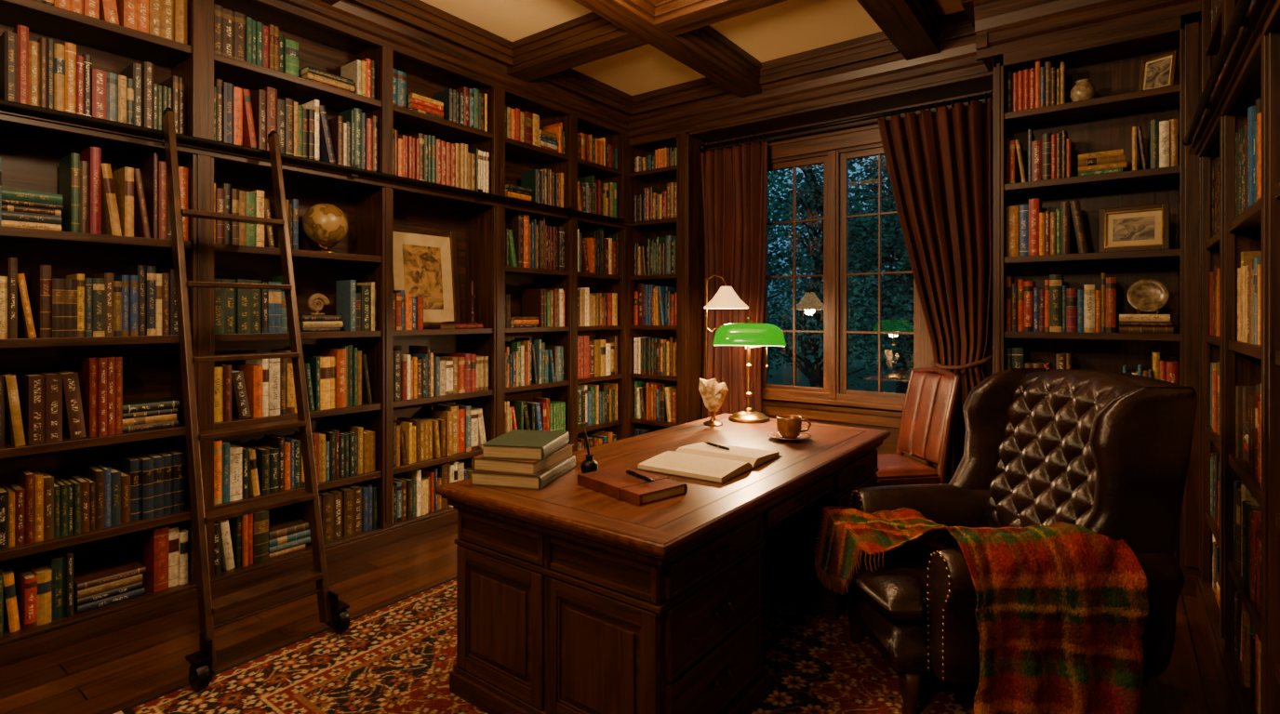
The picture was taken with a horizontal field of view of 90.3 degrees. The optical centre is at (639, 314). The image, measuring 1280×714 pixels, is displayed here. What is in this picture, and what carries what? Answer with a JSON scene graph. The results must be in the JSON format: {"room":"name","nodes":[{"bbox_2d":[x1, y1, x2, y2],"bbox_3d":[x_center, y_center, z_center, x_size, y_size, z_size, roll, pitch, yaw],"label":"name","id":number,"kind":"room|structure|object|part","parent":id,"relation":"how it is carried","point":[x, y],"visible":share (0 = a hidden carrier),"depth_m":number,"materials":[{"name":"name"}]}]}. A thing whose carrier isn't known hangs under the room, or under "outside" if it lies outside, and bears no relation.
{"room":"home office","nodes":[
{"label":"home office","id":0,"kind":"room"},
{"bbox_2d":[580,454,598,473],"bbox_3d":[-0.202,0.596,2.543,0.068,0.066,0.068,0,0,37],"label":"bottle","id":1,"kind":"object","parent":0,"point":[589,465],"depth_m":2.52,"materials":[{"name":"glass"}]},
{"bbox_2d":[0,523,1228,713],"bbox_3d":[-0.368,1.450,2.192,4.905,0.100,7.070,0,0,37],"label":"floor","id":2,"kind":"structure","parent":0,"point":[111,673],"depth_m":2.68,"materials":[{"name":"brown wood"}]},
{"bbox_2d":[0,0,633,668],"bbox_3d":[-1.859,-0.250,3.701,0.390,3.300,5.500,0,0,37],"label":"bookcase","id":3,"kind":"object","parent":2,"relation":"on","point":[33,145],"visible":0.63,"depth_m":3.57,"materials":[{"name":"brown wood"}]},
{"bbox_2d":[0,0,187,637],"bbox_3d":[-2.541,-0.126,2.791,0.240,2.851,0.894,0,0,37],"label":"books","id":4,"kind":"object","parent":3,"relation":"in","point":[44,73],"visible":0.88,"depth_m":2.80,"materials":[{"name":"paper"}]},
{"bbox_2d":[213,3,377,575],"bbox_3d":[-1.950,-0.123,3.585,0.242,2.847,0.887,0,0,37],"label":"books","id":5,"kind":"object","parent":3,"relation":"in","point":[338,378],"visible":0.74,"depth_m":3.43,"materials":[{"name":"paper"}]},
{"bbox_2d":[306,293,330,315],"bbox_3d":[-1.840,-0.057,3.650,0.044,0.125,0.126,0,0,37],"label":"ammonite fossil","id":6,"kind":"object","parent":5,"relation":"on","point":[321,300],"visible":1,"depth_m":3.63},
{"bbox_2d":[0,99,624,223],"bbox_3d":[-1.714,-0.825,3.530,0.044,0.070,5.240,0,0,37],"label":"ladder rail","id":7,"kind":"object","parent":3,"relation":"attached to","point":[354,170],"visible":0.91,"depth_m":3.24,"materials":[{"name":"wood"}]},
{"bbox_2d":[302,203,348,253],"bbox_3d":[-1.842,-0.503,3.732,0.244,0.304,0.244,0,0,-22],"label":"desk globe","id":8,"kind":"object","parent":3,"relation":"on","point":[324,224],"visible":0.93,"depth_m":3.65,"materials":[{"name":"gold metal"}]},
{"bbox_2d":[393,224,460,328],"bbox_3d":[-1.491,-0.253,4.387,0.086,0.699,0.560,0,0,37],"label":"framed picture","id":9,"kind":"object","parent":3,"relation":"on","point":[425,265],"visible":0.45,"depth_m":4.42,"materials":[{"name":"beige paper"}]},
{"bbox_2d":[402,243,443,309],"bbox_3d":[-1.490,-0.253,4.387,0.003,0.440,0.300,-6,-4,37],"label":"artwork","id":10,"kind":"object","parent":9,"relation":"attached to","point":[422,263],"depth_m":4.40},
{"bbox_2d":[393,68,488,522],"bbox_3d":[-1.394,-0.143,4.310,0.258,2.887,0.780,0,0,37],"label":"books","id":11,"kind":"object","parent":3,"relation":"in","point":[449,430],"visible":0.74,"depth_m":4.20,"materials":[{"name":"paper"}]},
{"bbox_2d":[466,280,478,323],"bbox_3d":[-1.185,-0.084,4.509,0.080,0.302,0.080,0,0,37],"label":"candlestick","id":12,"kind":"object","parent":3,"relation":"on","point":[472,296],"visible":1,"depth_m":4.50,"materials":[{"name":"brown metal"}]},
{"bbox_2d":[505,105,565,433],"bbox_3d":[-0.899,-0.127,4.989,0.243,2.854,0.681,0,0,37],"label":"books","id":13,"kind":"object","parent":3,"relation":"in","point":[531,243],"visible":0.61,"depth_m":4.96,"materials":[{"name":"paper"}]},
{"bbox_2d":[577,133,618,451],"bbox_3d":[-0.457,-0.127,5.576,0.238,2.854,0.590,0,0,37],"label":"books","id":14,"kind":"object","parent":3,"relation":"in","point":[597,252],"visible":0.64,"depth_m":5.53,"materials":[{"name":"paper"}]},
{"bbox_2d":[114,576,978,713],"bbox_3d":[0.138,1.394,2.619,2.687,0.010,3.131,0,0,37],"label":"rug","id":15,"kind":"object","parent":2,"relation":"on","point":[398,657],"visible":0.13,"depth_m":2.46,"materials":[{"name":"fabric"}]},
{"bbox_2d":[162,106,349,692],"bbox_3d":[-1.756,0.223,2.799,0.836,2.327,0.619,0,0,37],"label":"library ladder","id":16,"kind":"object","parent":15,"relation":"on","point":[333,612],"visible":1,"depth_m":2.75,"materials":[{"name":"brown wood"}]},
{"bbox_2d":[435,413,890,713],"bbox_3d":[0.301,1.008,2.890,1.020,0.759,2.150,0,0,37],"label":"executive desk","id":17,"kind":"object","parent":15,"relation":"on","point":[573,598],"visible":0.84,"depth_m":2.12,"materials":[{"name":"brown wood"}]},
{"bbox_2d":[470,429,575,490],"bbox_3d":[-0.446,0.554,2.481,0.287,0.149,0.357,0,0,15],"label":"book stack","id":18,"kind":"object","parent":17,"relation":"on","point":[515,459],"visible":1,"depth_m":2.34,"materials":[{"name":"paper"}]},
{"bbox_2d":[471,443,573,476],"bbox_3d":[-0.447,0.554,2.481,0.262,0.048,0.340,0,0,19],"label":"book","id":19,"kind":"object","parent":18,"relation":"on","point":[486,464],"depth_m":2.34,"materials":[{"name":"beige paper"}]},
{"bbox_2d":[470,454,575,490],"bbox_3d":[-0.444,0.604,2.482,0.282,0.050,0.355,0,0,15],"label":"book","id":20,"kind":"object","parent":18,"relation":"on","point":[537,479],"depth_m":2.33,"materials":[{"name":"beige paper"}]},
{"bbox_2d":[481,429,569,460],"bbox_3d":[-0.437,0.504,2.477,0.242,0.050,0.310,0,0,11],"label":"book","id":21,"kind":"object","parent":18,"relation":"on","point":[514,445],"depth_m":2.37,"materials":[{"name":"green paper"}]},
{"bbox_2d":[580,426,598,473],"bbox_3d":[-0.203,0.541,2.544,0.071,0.175,0.068,0,0,37],"label":"inkwell","id":22,"kind":"object","parent":17,"relation":"on","point":[589,465],"visible":0.94,"depth_m":2.53,"materials":[{"name":"glass"}]},
{"bbox_2d":[577,466,687,506],"bbox_3d":[-0.032,0.609,2.294,0.230,0.038,0.356,0,0,-40],"label":"leather journal","id":23,"kind":"object","parent":17,"relation":"on","point":[614,482],"visible":1,"depth_m":2.22,"materials":[{"name":"brown leather"}]},
{"bbox_2d":[626,469,653,481],"bbox_3d":[0.001,0.581,2.284,0.016,0.018,0.175,0,0,-35],"label":"pen","id":24,"kind":"object","parent":23,"relation":"on","point":[631,473],"visible":1,"depth_m":2.28,"materials":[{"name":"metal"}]},
{"bbox_2d":[635,441,781,484],"bbox_3d":[0.304,0.612,2.701,0.396,0.034,0.570,0,0,35],"label":"open notebook","id":25,"kind":"object","parent":17,"relation":"on","point":[700,461],"visible":0.97,"depth_m":2.60,"materials":[{"name":"beige paper"}]},
{"bbox_2d":[705,441,729,450],"bbox_3d":[0.343,0.591,2.866,0.016,0.016,0.175,0,0,-33],"label":"pen","id":26,"kind":"object","parent":25,"relation":"on","point":[707,443],"visible":1,"depth_m":2.85,"materials":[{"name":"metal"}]},
{"bbox_2d":[698,378,728,426],"bbox_3d":[0.417,0.498,3.628,0.168,0.262,0.114,0,0,2],"label":"sculpture","id":27,"kind":"object","parent":17,"relation":"on","point":[713,393],"visible":1,"depth_m":3.60,"materials":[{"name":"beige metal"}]},
{"bbox_2d":[712,317,786,423],"bbox_3d":[0.647,0.322,3.787,0.430,0.614,0.244,0,0,15],"label":"lamp","id":28,"kind":"object","parent":17,"relation":"on","point":[758,335],"visible":1,"depth_m":3.72,"materials":[{"name":"gold metal"}]},
{"bbox_3d":[0.647,0.121,3.787,0.430,0.135,0.190,0,0,15],"label":"lamp shade","id":29,"kind":"part","parent":28,"relation":"part of","materials":[{"name":"green glass"}]},
{"bbox_2d":[767,414,811,441],"bbox_3d":[0.749,0.572,3.199,0.216,0.114,0.216,0,0,37],"label":"cup","id":30,"kind":"object","parent":17,"relation":"on","point":[789,427],"visible":1,"depth_m":3.16,"materials":[{"name":"brown ceramic"}]},
{"bbox_2d":[836,368,1197,713],"bbox_3d":[1.337,0.806,2.465,1.104,1.163,0.892,0,0,-2],"label":"wingback armchair","id":31,"kind":"object","parent":15,"relation":"on","point":[1108,453],"visible":0.7,"depth_m":2.19,"materials":[{"name":"brown leather"}]},
{"bbox_3d":[1.270,1.145,2.463,0.870,0.200,0.610,0,0,-2],"label":"seat rail","id":32,"kind":"part","parent":31,"relation":"part of","materials":[{"name":"brown leather"}]},
{"bbox_2d":[849,545,939,621],"bbox_3d":[1.195,0.970,2.461,0.820,0.161,0.670,0,0,-2],"label":"seat cushion","id":33,"kind":"object","parent":31,"relation":"on","point":[903,590],"depth_m":2.21,"materials":[{"name":"brown leather"}]},
{"bbox_3d":[1.355,0.986,2.829,0.798,0.468,0.170,0,0,-2],"label":"arm","id":34,"kind":"part","parent":31,"relation":"part of","materials":[{"name":"brown leather"}]},
{"bbox_2d":[813,506,1149,713],"bbox_3d":[1.148,1.034,2.332,0.801,0.689,0.866,0,0,-2],"label":"plaid throw blanket","id":35,"kind":"object","parent":31,"relation":"on","point":[1061,613],"visible":1,"depth_m":1.97,"materials":[{"name":"fabric"}]},
{"bbox_3d":[1.377,0.986,2.103,0.798,0.468,0.170,0,0,-2],"label":"arm","id":36,"kind":"part","parent":31,"relation":"part of","materials":[{"name":"brown leather"}]},
{"bbox_2d":[629,132,707,437],"bbox_3d":[0.237,-0.200,5.742,0.660,3.200,0.340,0,0,37],"label":"bookcase","id":37,"kind":"object","parent":2,"relation":"on","point":[687,226],"visible":0.55,"depth_m":5.56,"materials":[{"name":"brown wood"}]},
{"bbox_2d":[633,147,676,436],"bbox_3d":[0.203,-0.085,5.779,0.490,2.770,0.242,0,0,37],"label":"books","id":38,"kind":"object","parent":37,"relation":"in","point":[653,304],"visible":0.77,"depth_m":5.70,"materials":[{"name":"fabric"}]},
{"bbox_2d":[703,274,748,418],"bbox_3d":[0.577,0.552,4.698,0.455,1.696,0.334,0,0,-8],"label":"floor lamp","id":39,"kind":"object","parent":2,"relation":"on","point":[726,298],"visible":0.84,"depth_m":4.66,"materials":[{"name":"gold metal"}]},
{"bbox_3d":[0.488,0.552,4.693,0.280,1.696,0.280,0,0,37],"label":"brass stem","id":40,"kind":"part","parent":39,"relation":"part of","materials":[{"name":"gold metal"}]},
{"bbox_3d":[0.636,-0.125,4.707,0.333,0.160,0.333,0,0,37],"label":"lamp shade","id":41,"kind":"part","parent":39,"relation":"part of","materials":[{"name":"white fabric"}]},
{"bbox_2d":[875,366,961,486],"bbox_3d":[1.603,0.866,3.968,0.584,1.072,0.486,0,0,-9],"label":"chair","id":42,"kind":"object","parent":2,"relation":"on","point":[930,399],"visible":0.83,"depth_m":3.88,"materials":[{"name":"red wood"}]},
{"bbox_2d":[992,11,1200,597],"bbox_3d":[2.631,-0.150,3.708,0.920,3.100,0.750,0,0,37],"label":"bookcase","id":43,"kind":"object","parent":2,"relation":"on","point":[1112,60],"visible":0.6,"depth_m":3.56,"materials":[{"name":"brown wood"}]},
{"bbox_2d":[961,0,1200,71],"bbox_3d":[2.427,-1.705,3.557,1.065,0.410,0.597,0,0,37],"label":"trim","id":44,"kind":"structure","parent":43,"relation":"attached to","point":[1001,26],"depth_m":3.51,"materials":[{"name":"brown wood"}]},
{"bbox_2d":[1070,79,1095,101],"bbox_3d":[2.456,-1.228,3.533,0.116,0.133,0.116,0,0,37],"label":"ceramic vase","id":45,"kind":"object","parent":43,"relation":"on","point":[1084,89],"visible":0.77,"depth_m":3.50,"materials":[{"name":"ceramic"}]},
{"bbox_2d":[1006,60,1178,561],"bbox_3d":[2.499,-0.071,3.560,0.765,2.743,0.241,0,0,37],"label":"books","id":46,"kind":"object","parent":43,"relation":"in","point":[1057,307],"visible":0.5,"depth_m":3.56,"materials":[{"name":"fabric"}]},
{"bbox_2d":[1126,279,1169,313],"bbox_3d":[2.680,-0.095,3.365,0.174,0.183,0.088,0,0,37],"label":"decorative plate","id":47,"kind":"object","parent":46,"relation":"on","point":[1145,295],"visible":1,"depth_m":3.36,"materials":[{"name":"gold metal"}]},
{"bbox_2d":[1098,202,1170,253],"bbox_3d":[2.645,-0.457,3.417,0.300,0.249,0.068,0,0,41],"label":"framed drawing","id":48,"kind":"object","parent":43,"relation":"on","point":[1136,228],"visible":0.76,"depth_m":3.41,"materials":[{"name":"beige paper"}]},
{"bbox_2d":[1112,215,1154,241],"bbox_3d":[2.645,-0.457,3.417,0.176,0.126,0.003,0,-10,41],"label":"artwork","id":49,"kind":"object","parent":48,"relation":"attached to","point":[1141,228],"depth_m":3.41},
{"bbox_2d":[1138,50,1178,91],"bbox_3d":[2.719,-1.262,3.346,0.067,0.199,0.155,0,0,-29],"label":"framed photograph","id":50,"kind":"object","parent":43,"relation":"on","point":[1160,71],"visible":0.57,"depth_m":3.34,"materials":[{"name":"beige paper"}]},
{"bbox_2d":[1145,57,1171,90],"bbox_3d":[2.719,-1.262,3.346,0.003,0.148,0.103,14,-7,-29],"label":"artwork","id":51,"kind":"object","parent":50,"relation":"attached to","point":[1157,74],"depth_m":3.34},
{"bbox_2d":[1190,0,1279,713],"bbox_3d":[1.261,-0.250,0.868,0.390,3.300,5.500,0,0,37],"label":"bookcase","id":52,"kind":"object","parent":2,"relation":"on","point":[1250,72],"visible":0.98,"depth_m":2.41,"materials":[{"name":"brown wood"}]},
{"bbox_2d":[1210,0,1221,607],"bbox_3d":[2.633,-0.132,2.727,0.240,2.864,0.710,0,0,37],"label":"books","id":53,"kind":"object","parent":52,"relation":"in","point":[1215,4],"visible":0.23,"depth_m":2.91,"materials":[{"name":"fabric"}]},
{"bbox_2d":[1182,0,1252,146],"bbox_3d":[1.056,-0.825,0.958,0.044,0.070,5.240,0,0,37],"label":"crown molding","id":54,"kind":"structure","parent":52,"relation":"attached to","point":[1240,18],"depth_m":2.03,"materials":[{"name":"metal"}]},
{"bbox_2d":[1233,0,1261,713],"bbox_3d":[2.124,-0.126,2.047,0.240,2.852,0.810,0,0,37],"label":"books","id":55,"kind":"object","parent":52,"relation":"in","point":[1246,510],"visible":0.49,"depth_m":2.17,"materials":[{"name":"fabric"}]},
{"bbox_2d":[318,0,975,115],"bbox_3d":[-0.495,-1.815,2.022,3.902,0.188,6.452,0,0,37],"label":"ceiling beams","id":56,"kind":"structure","parent":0,"point":[682,30],"depth_m":4.16,"materials":[{"name":"brown wood"}]},
{"bbox_2d":[250,0,629,135],"bbox_3d":[-1.990,-1.765,3.175,0.172,0.290,6.500,0,0,37],"label":"trim","id":57,"kind":"structure","parent":56,"relation":"attached to","point":[352,19],"depth_m":4.15,"materials":[{"name":"brown wood"}]},
{"bbox_2d":[420,0,964,95],"bbox_3d":[-0.368,-1.960,2.192,4.905,0.100,7.070,0,0,37],"label":"ceiling","id":58,"kind":"structure","parent":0,"point":[789,27],"depth_m":4.24,"materials":[{"name":"beige paint"}]},
{"bbox_2d":[707,90,992,464],"bbox_3d":[1.690,-0.255,4.943,4.805,3.310,0.100,0,0,37],"label":"wall","id":59,"kind":"structure","parent":0,"point":[889,445],"depth_m":4.87,"materials":[{"name":"brown wood"}]},
{"bbox_2d":[627,16,992,144],"bbox_3d":[1.126,-1.720,4.994,2.940,0.380,0.493,0,0,37],"label":"trim","id":60,"kind":"structure","parent":59,"relation":"attached to","point":[890,81],"depth_m":4.70,"materials":[{"name":"brown wood"}]},
{"bbox_2d":[698,91,992,151],"bbox_3d":[1.431,-1.435,4.843,2.290,0.070,0.060,0,0,37],"label":"curtain rod","id":61,"kind":"object","parent":59,"relation":"attached to","point":[702,147],"visible":0.9,"depth_m":4.73,"materials":[{"name":"wood"}]},
{"bbox_2d":[700,141,767,419],"bbox_3d":[0.784,-0.005,5.359,0.635,2.791,0.144,0,0,37],"label":"curtain","id":62,"kind":"object","parent":61,"relation":"hanging from","point":[734,180],"visible":0.63,"depth_m":5.33,"materials":[{"name":"red fabric"}]},
{"bbox_2d":[877,98,992,483],"bbox_3d":[2.019,-0.005,4.363,0.750,2.791,0.154,0,0,37],"label":"curtain","id":63,"kind":"object","parent":61,"relation":"hanging from","point":[940,164],"visible":0.67,"depth_m":4.29,"materials":[{"name":"red fabric"}]},
{"bbox_2d":[930,354,992,370],"bbox_3d":[2.124,0.313,4.216,0.391,0.112,0.124,0,0,37],"label":"tieback","id":64,"kind":"object","parent":63,"relation":"attached to","point":[978,363],"visible":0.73,"depth_m":4.16,"materials":[{"name":"brown fabric"}]},
{"bbox_2d":[760,123,933,428],"bbox_3d":[1.525,-0.292,5.010,1.620,2.265,0.190,0,0,37],"label":"frame","id":65,"kind":"object","parent":59,"relation":"attached to","point":[833,402],"visible":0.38,"depth_m":4.98,"materials":[{"name":"brown wood"}]},
{"label":"outside","id":66,"kind":"structure","parent":0,"visible":0},
{"bbox_2d":[767,335,913,393],"bbox_3d":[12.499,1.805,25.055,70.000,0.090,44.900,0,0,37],"label":"bushes","id":67,"kind":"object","parent":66,"point":[785,376],"depth_m":18.13,"materials":[{"name":"green plant"}]},
{"bbox_2d":[767,173,821,361],"bbox_3d":[1.921,-1.327,12.585,3.852,6.231,4.021,0,0,8],"label":"tree","id":68,"kind":"object","parent":67,"relation":"on","point":[771,233],"visible":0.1,"depth_m":12.14,"materials":[{"name":"green plant"}]},
{"bbox_2d":[767,163,866,376],"bbox_3d":[3.790,-1.942,17.766,5.873,7.458,5.337,0,0,3],"label":"tree","id":69,"kind":"object","parent":67,"relation":"on","point":[776,272],"visible":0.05,"depth_m":17.20,"materials":[{"name":"green plant"}]},
{"bbox_2d":[767,155,913,392],"bbox_3d":[2.555,-1.046,9.692,3.847,5.649,3.103,0,0,28],"label":"tree","id":70,"kind":"object","parent":67,"relation":"on","point":[809,355],"visible":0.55,"depth_m":9.36,"materials":[{"name":"green plant"}]},
{"bbox_2d":[775,158,913,373],"bbox_3d":[7.617,-1.687,20.254,6.044,6.921,6.790,0,0,-19],"label":"tree","id":71,"kind":"object","parent":67,"relation":"on","point":[857,200],"visible":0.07,"depth_m":19.53,"materials":[{"name":"green plant"}]},
{"bbox_2d":[796,155,913,393],"bbox_3d":[5.602,-1.451,13.389,5.752,6.452,5.169,0,0,24],"label":"tree","id":72,"kind":"object","parent":67,"relation":"on","point":[900,383],"visible":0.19,"depth_m":13.42,"materials":[{"name":"green plant"}]},
{"bbox_2d":[861,154,913,383],"bbox_3d":[5.095,-0.682,9.138,2.952,4.956,3.964,0,0,-41],"label":"tree","id":73,"kind":"object","parent":67,"relation":"on","point":[905,256],"visible":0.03,"depth_m":9.69,"materials":[{"name":"green plant"}]}
]}

